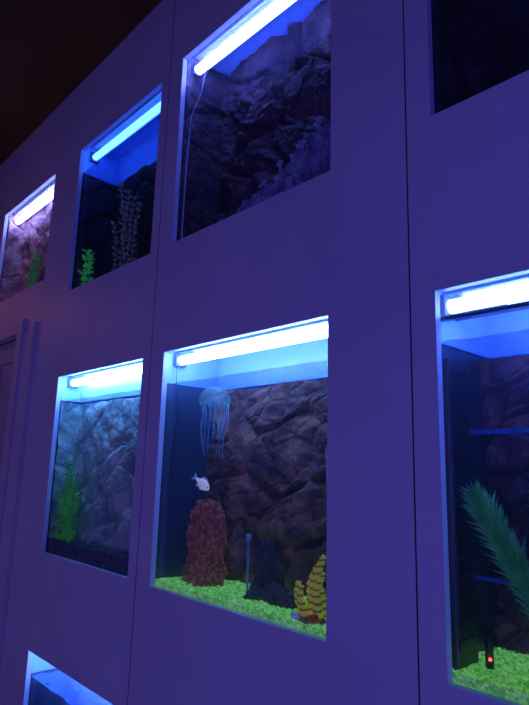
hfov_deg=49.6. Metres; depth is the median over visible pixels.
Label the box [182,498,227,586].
coral
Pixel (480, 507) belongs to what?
fern plant
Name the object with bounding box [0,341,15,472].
door
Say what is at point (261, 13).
lamp
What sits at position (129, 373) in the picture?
lamp
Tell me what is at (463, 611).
filter
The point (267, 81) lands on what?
aquarium
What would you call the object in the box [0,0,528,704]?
wall
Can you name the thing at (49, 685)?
aquarium
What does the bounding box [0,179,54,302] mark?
aquarium
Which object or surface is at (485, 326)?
aquarium
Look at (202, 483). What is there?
fish
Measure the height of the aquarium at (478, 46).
0.799 m
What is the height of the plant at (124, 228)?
0.476 m
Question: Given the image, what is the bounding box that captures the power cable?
[169,366,178,480]
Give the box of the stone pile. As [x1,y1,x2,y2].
[216,123,330,222]
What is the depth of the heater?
1.06 m
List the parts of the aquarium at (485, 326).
tank, lid and diffuser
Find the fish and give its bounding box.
[191,473,208,490]
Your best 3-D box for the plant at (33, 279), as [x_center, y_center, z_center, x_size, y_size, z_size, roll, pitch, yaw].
[-1.218,-0.406,3.015,0.045,0.255,0.134,12,-15,-42]
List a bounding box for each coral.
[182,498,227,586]
[258,116,323,188]
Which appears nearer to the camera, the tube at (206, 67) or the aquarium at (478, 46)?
the aquarium at (478, 46)
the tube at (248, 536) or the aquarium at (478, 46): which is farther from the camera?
the tube at (248, 536)
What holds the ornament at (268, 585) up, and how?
in the aquarium at (269, 477)
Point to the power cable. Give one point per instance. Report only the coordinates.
(176, 366)
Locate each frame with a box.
[0,319,38,679]
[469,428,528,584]
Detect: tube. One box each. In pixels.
[181,67,206,238]
[246,534,251,593]
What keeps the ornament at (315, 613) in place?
on the aquarium at (269, 477)
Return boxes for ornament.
[200,401,228,458]
[243,537,296,608]
[290,555,326,624]
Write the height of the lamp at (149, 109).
0.078 m
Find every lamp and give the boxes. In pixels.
[12,179,54,226]
[67,360,142,387]
[89,88,161,163]
[173,318,327,367]
[191,0,296,77]
[440,273,528,321]
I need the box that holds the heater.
[484,625,494,668]
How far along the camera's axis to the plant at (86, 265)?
2.49 m
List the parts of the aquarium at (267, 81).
tank, lid and diffuser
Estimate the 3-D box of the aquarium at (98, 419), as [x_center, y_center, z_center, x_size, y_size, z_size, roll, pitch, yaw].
[-0.598,0.412,2.173,0.116,0.801,0.747,12,-15,-42]
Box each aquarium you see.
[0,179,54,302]
[28,654,112,704]
[46,360,142,575]
[71,88,161,289]
[155,318,327,638]
[176,0,330,240]
[431,0,528,113]
[440,273,528,704]
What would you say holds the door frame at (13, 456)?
attached to the wall
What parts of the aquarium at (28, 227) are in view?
tank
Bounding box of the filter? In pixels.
[442,358,478,669]
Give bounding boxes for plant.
[26,249,42,287]
[52,460,80,542]
[78,249,94,284]
[111,182,145,269]
[460,479,528,618]
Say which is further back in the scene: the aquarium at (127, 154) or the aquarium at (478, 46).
the aquarium at (127, 154)
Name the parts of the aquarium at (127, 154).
tank, lid and diffuser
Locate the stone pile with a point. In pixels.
(310, 163)
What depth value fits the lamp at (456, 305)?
1.14 m
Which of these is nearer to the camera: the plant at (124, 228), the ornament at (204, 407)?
the ornament at (204, 407)
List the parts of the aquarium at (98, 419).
tank, lid and diffuser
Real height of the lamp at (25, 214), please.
0.078 m
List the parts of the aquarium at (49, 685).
lid and diffuser, tank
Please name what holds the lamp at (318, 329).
attached to the aquarium at (269, 477)
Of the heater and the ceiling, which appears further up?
the ceiling
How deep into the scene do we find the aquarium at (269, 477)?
1.77 m
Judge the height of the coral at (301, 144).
0.171 m
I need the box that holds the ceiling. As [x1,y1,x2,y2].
[0,0,161,165]

